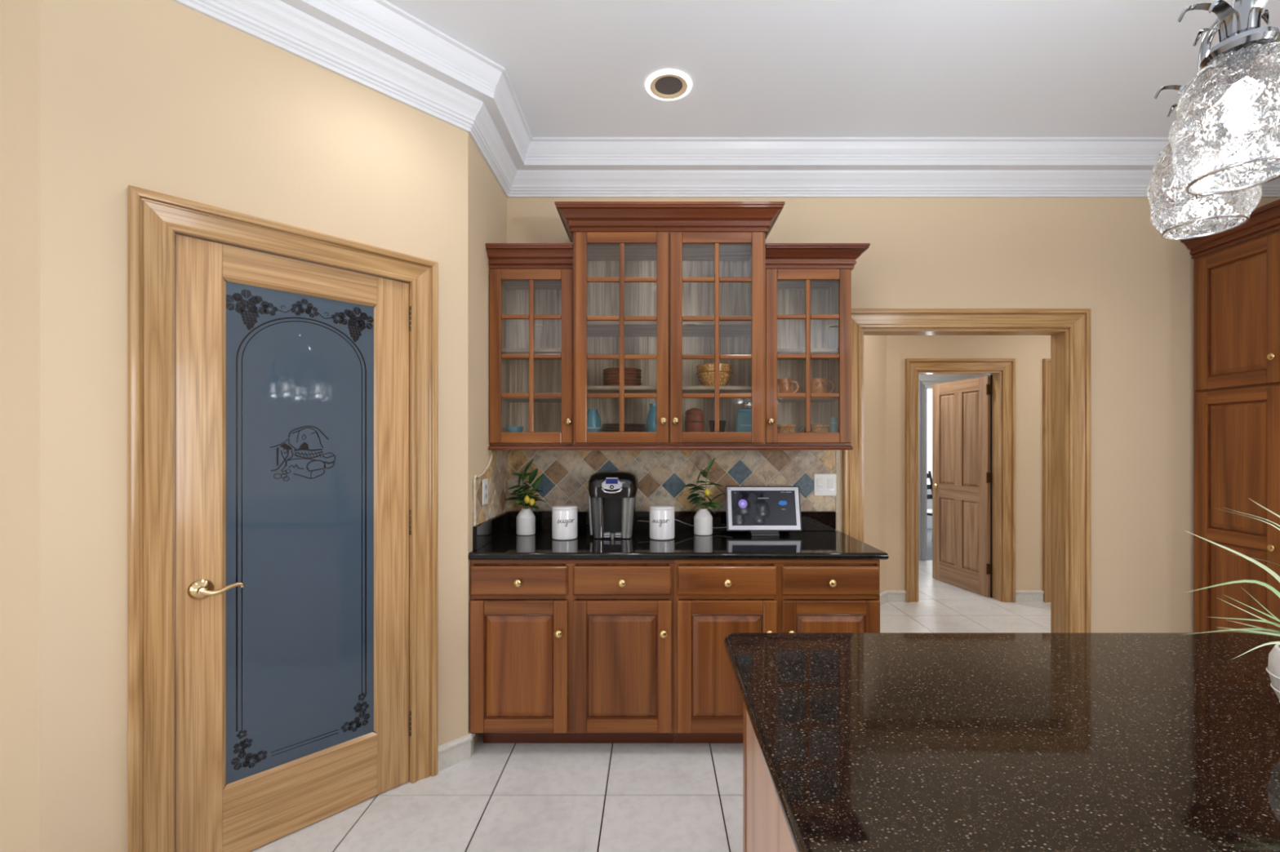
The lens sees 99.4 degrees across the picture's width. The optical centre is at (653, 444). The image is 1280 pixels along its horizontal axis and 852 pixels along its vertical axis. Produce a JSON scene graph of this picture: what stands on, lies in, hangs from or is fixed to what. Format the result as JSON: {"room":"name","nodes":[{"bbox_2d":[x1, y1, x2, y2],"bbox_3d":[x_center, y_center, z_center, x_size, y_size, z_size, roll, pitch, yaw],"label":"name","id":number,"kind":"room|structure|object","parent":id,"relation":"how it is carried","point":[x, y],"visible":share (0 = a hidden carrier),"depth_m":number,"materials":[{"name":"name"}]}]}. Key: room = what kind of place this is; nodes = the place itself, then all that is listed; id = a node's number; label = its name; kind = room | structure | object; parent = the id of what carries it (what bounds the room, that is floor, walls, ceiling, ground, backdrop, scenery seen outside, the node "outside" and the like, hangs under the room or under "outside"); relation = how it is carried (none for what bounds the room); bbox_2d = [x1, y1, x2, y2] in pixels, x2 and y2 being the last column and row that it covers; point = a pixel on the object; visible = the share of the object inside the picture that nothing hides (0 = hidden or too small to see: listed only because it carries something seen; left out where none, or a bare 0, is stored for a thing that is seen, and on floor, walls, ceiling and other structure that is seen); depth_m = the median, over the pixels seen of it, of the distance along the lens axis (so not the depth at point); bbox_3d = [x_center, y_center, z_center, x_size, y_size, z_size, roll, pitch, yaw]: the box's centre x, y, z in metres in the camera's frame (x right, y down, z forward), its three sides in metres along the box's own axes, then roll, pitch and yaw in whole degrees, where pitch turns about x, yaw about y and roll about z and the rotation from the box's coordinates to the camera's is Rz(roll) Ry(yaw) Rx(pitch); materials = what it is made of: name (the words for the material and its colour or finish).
{"room":"kitchen","nodes":[
{"label":"kitchen","id":0,"kind":"room"},
{"bbox_2d":[0,0,39,851],"bbox_3d":[-2.590,-0.118,1.571,1.750,3.050,0.110,0,0,0],"label":"wall","id":1,"kind":"structure","parent":0,"point":[20,20],"depth_m":1.52,"materials":[{"name":"beige paint"}]},
{"bbox_2d":[40,0,467,851],"bbox_3d":[-1.315,-0.118,2.016,0.110,3.050,1.276,0,0,44],"label":"wall","id":2,"kind":"structure","parent":0,"point":[167,97],"depth_m":1.64,"materials":[{"name":"beige paint"}]},
{"bbox_2d":[127,185,438,851],"bbox_3d":[-1.294,0.312,2.014,0.142,2.182,0.950,0,0,44],"label":"door frame","id":3,"kind":"structure","parent":2,"relation":"attached to","point":[154,219],"depth_m":1.70,"materials":[{"name":"brown wood"}]},
{"bbox_2d":[174,234,411,851],"bbox_3d":[-1.257,0.364,1.986,0.100,2.070,0.741,0,0,44],"label":"door","id":4,"kind":"structure","parent":2,"relation":"in","point":[293,516],"depth_m":1.94,"materials":[{"name":"brown wood"}]},
{"bbox_2d":[438,731,475,772],"bbox_3d":[-0.867,1.353,2.393,0.042,0.104,0.193,0,0,36],"label":"baseboard","id":5,"kind":"structure","parent":2,"relation":"attached to","point":[452,753],"depth_m":2.38,"materials":[{"name":"stone"}]},
{"bbox_2d":[467,133,507,746],"bbox_3d":[-0.877,-0.118,2.817,0.117,3.050,0.755,0,0,0],"label":"wall","id":6,"kind":"structure","parent":0,"point":[486,201],"depth_m":2.62,"materials":[{"name":"beige paint"}]},
{"bbox_2d":[482,478,488,505],"bbox_3d":[-0.822,0.229,2.652,0.008,0.124,0.080,0,0,0],"label":"wall outlet","id":7,"kind":"object","parent":6,"relation":"attached to","point":[485,482],"visible":1,"depth_m":2.64,"materials":[{"name":"white plastic"}]},
{"bbox_2d":[248,528,1050,851],"bbox_3d":[1.100,1.456,2.450,9.000,0.103,13.900,0,0,0],"label":"floor","id":8,"kind":"structure","parent":0,"point":[506,797],"depth_m":2.16,"materials":[{"name":"tile"}]},
{"bbox_2d":[470,560,674,742],"bbox_3d":[-0.369,0.962,2.748,0.926,0.882,0.665,0,0,0],"label":"base cabinet","id":9,"kind":"object","parent":8,"relation":"on","point":[562,651],"visible":0.99,"depth_m":2.45,"materials":[{"name":"brown wood"}]},
{"bbox_2d":[742,700,796,851],"bbox_3d":[1.143,0.963,0.434,1.834,0.881,1.868,0,0,0],"label":"base cabinet","id":10,"kind":"object","parent":8,"relation":"on","point":[765,828],"visible":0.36,"depth_m":1.19,"materials":[{"name":"beige wood"}]},
{"bbox_2d":[724,632,1279,851],"bbox_3d":[1.145,0.503,0.433,1.934,0.033,1.966,0,0,0],"label":"countertop","id":11,"kind":"structure","parent":10,"relation":"on","point":[868,742],"depth_m":0.91,"materials":[{"name":"stone"}]},
{"bbox_2d":[1181,497,1279,702],"bbox_3d":[1.119,0.279,0.869,0.364,0.415,0.339,0,0,-36],"label":"grass plant","id":12,"kind":"object","parent":11,"relation":"on","point":[1273,668],"visible":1,"depth_m":0.90,"materials":[{"name":"green plant"}]},
{"bbox_2d":[673,560,879,742],"bbox_3d":[0.561,0.962,2.748,0.932,0.882,0.665,0,0,0],"label":"base cabinet","id":13,"kind":"object","parent":8,"relation":"on","point":[714,600],"visible":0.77,"depth_m":2.45,"materials":[{"name":"brown wood"}]},
{"bbox_2d":[468,511,888,559],"bbox_3d":[0.113,0.449,2.761,1.891,0.142,0.642,0,0,0],"label":"countertop","id":14,"kind":"structure","parent":13,"relation":"on","point":[496,538],"depth_m":2.66,"materials":[{"name":"black stone"}]},
{"bbox_2d":[505,459,546,535],"bbox_3d":[-0.699,0.283,2.956,0.181,0.408,0.176,0,0,-39],"label":"plant","id":15,"kind":"object","parent":14,"relation":"on","point":[526,518],"visible":1,"depth_m":2.94,"materials":[{"name":"green plant"}]},
{"bbox_2d":[551,505,577,540],"bbox_3d":[-0.462,0.403,2.825,0.133,0.168,0.134,0,0,-14],"label":"canister","id":16,"kind":"object","parent":14,"relation":"on","point":[564,517],"visible":1,"depth_m":2.77,"materials":[{"name":"white ceramic"}]},
{"bbox_2d":[587,471,638,538],"bbox_3d":[-0.213,0.315,2.906,0.258,0.344,0.288,0,0,0],"label":"coffee maker","id":17,"kind":"object","parent":14,"relation":"on","point":[611,499],"visible":1,"depth_m":2.80,"materials":[{"name":"black plastic"}]},
{"bbox_2d":[603,535,621,538],"bbox_3d":[-0.213,0.481,2.845,0.094,0.010,0.084,0,0,0],"label":"drip tray","id":18,"kind":"object","parent":17,"relation":"on","point":[604,536],"depth_m":2.80,"materials":[{"name":"silver plastic"}]},
{"bbox_2d":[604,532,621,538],"bbox_3d":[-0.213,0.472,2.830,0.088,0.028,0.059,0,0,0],"label":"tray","id":19,"kind":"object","parent":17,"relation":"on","point":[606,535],"depth_m":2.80,"materials":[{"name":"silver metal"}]},
{"bbox_2d":[648,505,675,540],"bbox_3d":[0.044,0.403,2.825,0.133,0.168,0.134,0,0,10],"label":"canister","id":20,"kind":"object","parent":14,"relation":"on","point":[661,517],"visible":1,"depth_m":2.77,"materials":[{"name":"white ceramic"}]},
{"bbox_2d":[637,519,726,528],"bbox_3d":[0.175,0.441,3.042,0.531,0.054,0.016,0,0,2],"label":"power cord","id":21,"kind":"object","parent":14,"relation":"on","point":[674,519],"visible":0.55,"depth_m":3.04,"materials":[{"name":"grey plastic"}]},
{"bbox_2d":[684,457,724,535],"bbox_3d":[0.277,0.278,2.948,0.223,0.417,0.154,0,0,0],"label":"plant","id":22,"kind":"object","parent":14,"relation":"on","point":[703,519],"visible":1,"depth_m":2.93,"materials":[{"name":"green plant"}]},
{"bbox_2d":[724,486,802,536],"bbox_3d":[0.597,0.356,2.953,0.406,0.260,0.123,0,0,0],"label":"smart display","id":23,"kind":"object","parent":14,"relation":"on","point":[758,511],"visible":1,"depth_m":2.94,"materials":[{"name":"white plastic"}]},
{"bbox_2d":[927,471,932,542],"bbox_3d":[3.917,0.895,7.642,0.440,1.024,0.528,0,0,-17],"label":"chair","id":24,"kind":"object","parent":8,"relation":"on","point":[929,474],"visible":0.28,"depth_m":7.88,"materials":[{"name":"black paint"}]},
{"bbox_2d":[1180,199,1279,632],"bbox_3d":[3.366,0.115,2.582,0.749,2.577,0.998,0,0,0],"label":"tall cabinet","id":25,"kind":"object","parent":8,"relation":"on","point":[1237,287],"visible":0.84,"depth_m":2.82,"materials":[{"name":"brown wood"}]},
{"bbox_2d":[385,0,1279,137],"bbox_3d":[1.100,-1.693,2.450,9.000,0.100,13.900,0,0,0],"label":"ceiling","id":26,"kind":"structure","parent":0,"point":[574,68],"depth_m":2.30,"materials":[{"name":"white paint"}]},
{"bbox_2d":[645,69,691,100],"bbox_3d":[0.069,-1.638,2.478,0.210,0.010,0.210,0,0,0],"label":"recessed light","id":27,"kind":"object","parent":26,"relation":"in","point":[664,85],"visible":1,"depth_m":2.47,"materials":[{"name":"white"}]},
{"bbox_2d":[1146,0,1279,239],"bbox_3d":[0.927,-0.991,0.700,0.435,1.303,0.451,0,0,-36],"label":"chandelier","id":28,"kind":"object","parent":26,"relation":"hanging from","point":[1224,138],"visible":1,"depth_m":0.68,"materials":[{"name":"clear glass"}]},
{"bbox_2d":[863,335,886,593],"bbox_3d":[1.268,-0.118,4.094,0.078,3.050,2.390,0,0,45],"label":"wall","id":29,"kind":"structure","parent":0,"point":[874,346],"depth_m":4.69,"materials":[{"name":"paint"}]},
{"bbox_2d":[880,590,906,605],"bbox_3d":[1.697,1.353,4.437,1.389,0.104,0.126,0,0,-41],"label":"baseboard","id":30,"kind":"structure","parent":29,"relation":"attached to","point":[887,596],"depth_m":4.84,"materials":[{"name":"stone"}]},
{"bbox_2d":[506,197,1279,632],"bbox_3d":[1.458,-0.118,3.138,4.585,3.050,0.123,0,0,0],"label":"wall","id":31,"kind":"structure","parent":0,"point":[1106,256],"depth_m":3.08,"materials":[{"name":"beige paint"}]},
{"bbox_2d":[485,243,573,450],"bbox_3d":[-0.618,-0.486,2.880,0.431,1.026,0.385,0,0,0],"label":"upper cabinet","id":32,"kind":"object","parent":31,"relation":"attached to","point":[531,284],"visible":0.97,"depth_m":2.74,"materials":[{"name":"brown wood"}]},
{"bbox_2d":[506,426,523,432],"bbox_3d":[-0.742,-0.076,2.900,0.092,0.042,0.092,0,0,0],"label":"bowl","id":33,"kind":"object","parent":32,"relation":"on","point":[509,428],"visible":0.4,"depth_m":2.86,"materials":[{"name":"blue ceramic"}]},
{"bbox_2d":[502,348,561,359],"bbox_3d":[-0.618,-0.489,2.936,0.393,0.018,0.261,0,0,0],"label":"shelf","id":34,"kind":"object","parent":32,"relation":"attached to","point":[504,351],"depth_m":2.81,"materials":[{"name":"brown wood"}]},
{"bbox_2d":[502,397,561,402],"bbox_3d":[-0.618,-0.249,2.936,0.393,0.018,0.261,0,0,0],"label":"shelf","id":35,"kind":"object","parent":32,"relation":"attached to","point":[504,399],"depth_m":2.90,"materials":[{"name":"brown wood"}]},
{"bbox_2d":[554,201,784,450],"bbox_3d":[0.078,-0.574,2.846,1.112,1.202,0.454,0,0,0],"label":"upper cabinet","id":36,"kind":"object","parent":31,"relation":"attached to","point":[664,291],"visible":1,"depth_m":2.68,"materials":[{"name":"brown wood"}]},
{"bbox_2d":[586,408,601,432],"bbox_3d":[-0.326,-0.123,2.910,0.094,0.135,0.094,0,0,0],"label":"vase","id":37,"kind":"object","parent":36,"relation":"on","point":[593,421],"visible":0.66,"depth_m":2.88,"materials":[{"name":"blue ceramic"}]},
{"bbox_2d":[603,384,639,386],"bbox_3d":[-0.169,-0.307,2.910,0.208,0.016,0.208,0,0,0],"label":"woven bowl","id":38,"kind":"object","parent":36,"relation":"on","point":[606,384],"visible":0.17,"depth_m":2.82,"materials":[{"name":"brown wicker"}]},
{"bbox_2d":[603,380,641,385],"bbox_3d":[-0.167,-0.324,2.910,0.208,0.016,0.208,0,0,0],"label":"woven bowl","id":39,"kind":"object","parent":38,"relation":"on","point":[606,382],"visible":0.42,"depth_m":2.83,"materials":[{"name":"brown wicker"}]},
{"bbox_2d":[602,377,641,382],"bbox_3d":[-0.169,-0.341,2.910,0.208,0.016,0.208,0,0,0],"label":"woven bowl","id":40,"kind":"object","parent":39,"relation":"on","point":[616,379],"visible":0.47,"depth_m":2.83,"materials":[{"name":"brown wicker"}]},
{"bbox_2d":[603,373,641,379],"bbox_3d":[-0.167,-0.358,2.910,0.208,0.016,0.208,0,0,0],"label":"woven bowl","id":41,"kind":"object","parent":40,"relation":"on","point":[626,375],"visible":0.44,"depth_m":2.83,"materials":[{"name":"brown wicker"}]},
{"bbox_2d":[602,370,641,375],"bbox_3d":[-0.169,-0.376,2.910,0.208,0.016,0.208,0,0,0],"label":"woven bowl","id":42,"kind":"object","parent":41,"relation":"on","point":[614,372],"visible":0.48,"depth_m":2.83,"materials":[{"name":"brown wicker"}]},
{"bbox_2d":[603,367,641,373],"bbox_3d":[-0.167,-0.393,2.910,0.208,0.016,0.208,0,0,0],"label":"woven bowl","id":43,"kind":"object","parent":42,"relation":"on","point":[613,369],"visible":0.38,"depth_m":2.83,"materials":[{"name":"brown wicker"}]},
{"bbox_2d":[646,403,656,431],"bbox_3d":[0.007,-0.139,2.909,0.104,0.166,0.128,0,0,31],"label":"pitcher","id":44,"kind":"object","parent":36,"relation":"on","point":[651,416],"visible":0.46,"depth_m":2.88,"materials":[{"name":"blue ceramic"}]},
{"bbox_2d":[586,320,751,337],"bbox_3d":[0.078,-0.619,2.905,0.918,0.018,0.321,0,0,0],"label":"shelf","id":45,"kind":"object","parent":36,"relation":"attached to","point":[594,328],"depth_m":2.85,"materials":[{"name":"brown wood"}]},
{"bbox_2d":[586,386,751,393],"bbox_3d":[0.078,-0.289,2.905,0.918,0.018,0.321,0,0,0],"label":"shelf","id":46,"kind":"object","parent":36,"relation":"attached to","point":[590,389],"depth_m":2.75,"materials":[{"name":"brown wood"}]},
{"bbox_2d":[684,408,704,431],"bbox_3d":[0.218,-0.127,2.900,0.107,0.143,0.107,0,0,0],"label":"cookie jar","id":47,"kind":"object","parent":36,"relation":"on","point":[694,418],"visible":0.84,"depth_m":2.86,"materials":[{"name":"ceramic"}]},
{"bbox_2d":[696,363,733,386],"bbox_3d":[0.327,-0.360,2.910,0.198,0.124,0.198,0,0,0],"label":"serving bowl","id":48,"kind":"object","parent":36,"relation":"on","point":[705,372],"visible":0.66,"depth_m":2.84,"materials":[{"name":"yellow ceramic"}]},
{"bbox_2d":[708,420,726,431],"bbox_3d":[0.340,-0.092,2.890,0.094,0.073,0.094,0,0,0],"label":"glass tumbler","id":49,"kind":"object","parent":36,"relation":"on","point":[722,423],"visible":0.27,"depth_m":2.86,"materials":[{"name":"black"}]},
{"bbox_2d":[734,408,751,432],"bbox_3d":[0.492,-0.127,2.910,0.104,0.142,0.094,0,0,0],"label":"tea canister","id":50,"kind":"object","parent":36,"relation":"on","point":[744,415],"visible":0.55,"depth_m":2.87,"materials":[{"name":"blue ceramic"}]},
{"bbox_3d":[-0.158,-0.062,2.910,0.236,0.014,0.236,0,0,0],"label":"dinner plate","id":51,"kind":"object","parent":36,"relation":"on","visible":0},
{"bbox_2d":[602,428,645,431],"bbox_3d":[-0.158,-0.076,2.910,0.236,0.014,0.236,0,0,0],"label":"dinner plate","id":52,"kind":"object","parent":51,"relation":"on","point":[611,429],"visible":0.7,"depth_m":2.82,"materials":[{"name":"brown ceramic"}]},
{"bbox_2d":[602,426,645,429],"bbox_3d":[-0.158,-0.090,2.910,0.236,0.014,0.236,0,0,0],"label":"dinner plate","id":53,"kind":"object","parent":52,"relation":"on","point":[606,427],"visible":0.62,"depth_m":2.82,"materials":[{"name":"brown ceramic"}]},
{"bbox_2d":[602,423,645,426],"bbox_3d":[-0.158,-0.104,2.910,0.236,0.014,0.236,0,0,0],"label":"dinner plate","id":54,"kind":"object","parent":53,"relation":"on","point":[603,424],"visible":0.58,"depth_m":2.82,"materials":[{"name":"brown ceramic"}]},
{"bbox_2d":[171,0,1279,197],"bbox_3d":[0.111,-1.524,2.599,7.260,0.237,1.462,0,0,-16],"label":"crown molding","id":55,"kind":"structure","parent":31,"relation":"attached to","point":[377,46],"depth_m":2.93,"materials":[{"name":"white paint"}]},
{"bbox_2d":[765,243,870,450],"bbox_3d":[0.816,-0.486,2.880,0.515,1.026,0.385,0,0,0],"label":"upper cabinet","id":56,"kind":"object","parent":31,"relation":"attached to","point":[808,286],"visible":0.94,"depth_m":2.74,"materials":[{"name":"brown wood"}]},
{"bbox_2d":[777,424,795,432],"bbox_3d":[0.708,-0.082,2.910,0.104,0.052,0.104,0,0,0],"label":"ramekin","id":57,"kind":"object","parent":56,"relation":"on","point":[780,428],"visible":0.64,"depth_m":2.87,"materials":[{"name":"orange ceramic"}]},
{"bbox_2d":[777,377,799,393],"bbox_3d":[0.709,-0.305,2.916,0.117,0.094,0.099,0,0,-44],"label":"mug","id":58,"kind":"object","parent":56,"relation":"on","point":[784,385],"visible":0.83,"depth_m":2.87,"materials":[{"name":"orange ceramic"}]},
{"bbox_2d":[795,424,811,432],"bbox_3d":[0.800,-0.085,2.890,0.086,0.059,0.031,0,0,0],"label":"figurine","id":59,"kind":"object","parent":56,"relation":"on","point":[802,428],"visible":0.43,"depth_m":2.88,"materials":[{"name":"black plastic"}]},
{"bbox_2d":[777,348,839,359],"bbox_3d":[0.781,-0.489,2.936,0.408,0.018,0.261,0,0,0],"label":"shelf","id":60,"kind":"object","parent":56,"relation":"attached to","point":[780,351],"depth_m":2.81,"materials":[{"name":"brown wood"}]},
{"bbox_2d":[777,397,839,402],"bbox_3d":[0.781,-0.249,2.936,0.408,0.018,0.261,0,0,0],"label":"shelf","id":61,"kind":"object","parent":56,"relation":"attached to","point":[779,399],"depth_m":2.88,"materials":[{"name":"brown wood"}]},
{"bbox_2d":[810,424,830,432],"bbox_3d":[0.892,-0.082,2.910,0.104,0.052,0.104,0,0,0],"label":"ramekin","id":62,"kind":"object","parent":56,"relation":"on","point":[815,428],"visible":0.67,"depth_m":2.87,"materials":[{"name":"orange ceramic"}]},
{"bbox_2d":[810,377,834,393],"bbox_3d":[0.895,-0.305,2.914,0.117,0.094,0.099,0,0,-30],"label":"mug","id":63,"kind":"object","parent":56,"relation":"on","point":[820,385],"visible":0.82,"depth_m":2.87,"materials":[{"name":"orange ceramic"}]},
{"bbox_2d":[830,417,836,432],"bbox_3d":[0.962,-0.102,2.900,0.033,0.092,0.033,0,0,0],"label":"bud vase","id":64,"kind":"object","parent":56,"relation":"on","point":[833,421],"visible":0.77,"depth_m":2.89,"materials":[{"name":"blue ceramic"}]},
{"bbox_2d":[813,474,835,496],"bbox_3d":[0.972,0.227,3.070,0.126,0.124,0.012,0,0,0],"label":"light switch","id":65,"kind":"object","parent":31,"relation":"attached to","point":[824,485],"visible":1,"depth_m":3.07,"materials":[{"name":"white plastic"}]},
{"bbox_2d":[842,308,1090,632],"bbox_3d":[1.770,0.318,3.143,1.393,2.171,0.179,0,0,0],"label":"door frame","id":66,"kind":"structure","parent":31,"relation":"attached to","point":[1068,330],"depth_m":3.07,"materials":[{"name":"brown wood"}]},
{"bbox_2d":[927,387,932,528],"bbox_3d":[3.750,-0.118,9.150,3.700,3.050,0.100,0,0,0],"label":"wall","id":67,"kind":"structure","parent":0,"point":[929,491],"depth_m":9.10,"materials":[{"name":"white paint"}]},
{"bbox_2d":[918,374,990,378],"bbox_3d":[3.650,-0.118,6.655,3.500,3.050,0.110,0,0,0],"label":"wall","id":68,"kind":"structure","parent":0,"point":[920,376],"depth_m":6.60,"materials":[{"name":"white paint"}]},
{"bbox_2d":[918,378,968,560],"bbox_3d":[3.860,0.302,6.584,1.290,2.201,0.032,0,0,0],"label":"door frame","id":69,"kind":"structure","parent":68,"relation":"attached to","point":[923,384],"depth_m":6.58,"materials":[{"name":"grey paint"}]},
{"bbox_2d":[886,335,1050,590],"bbox_3d":[3.643,-0.118,4.912,3.115,3.050,0.110,0,0,0],"label":"wall","id":70,"kind":"structure","parent":0,"point":[1028,352],"depth_m":4.86,"materials":[{"name":"paint"}]},
{"bbox_2d":[905,358,1015,602],"bbox_3d":[2.738,0.318,4.902,0.974,2.171,0.154,0,0,0],"label":"door frame","id":71,"kind":"structure","parent":70,"relation":"attached to","point":[1002,371],"depth_m":4.84,"materials":[{"name":"brown wood"}]},
{"bbox_2d":[932,376,991,597],"bbox_3d":[3.006,0.384,5.331,0.066,2.030,0.748,0,0,-12],"label":"door","id":72,"kind":"structure","parent":70,"relation":"in","point":[962,476],"depth_m":5.29,"materials":[{"name":"brown wood"}]},
{"bbox_2d":[1015,590,1044,602],"bbox_3d":[3.352,1.353,4.846,0.256,0.104,0.022,0,0,0],"label":"baseboard","id":73,"kind":"structure","parent":70,"relation":"attached to","point":[1021,596],"depth_m":4.84,"materials":[{"name":"stone"}]},
{"bbox_2d":[1042,358,1050,602],"bbox_3d":[3.971,0.318,4.896,0.974,2.171,0.143,0,0,0],"label":"door frame","id":74,"kind":"structure","parent":70,"relation":"attached to","point":[1046,362],"depth_m":4.83,"materials":[{"name":"brown wood"}]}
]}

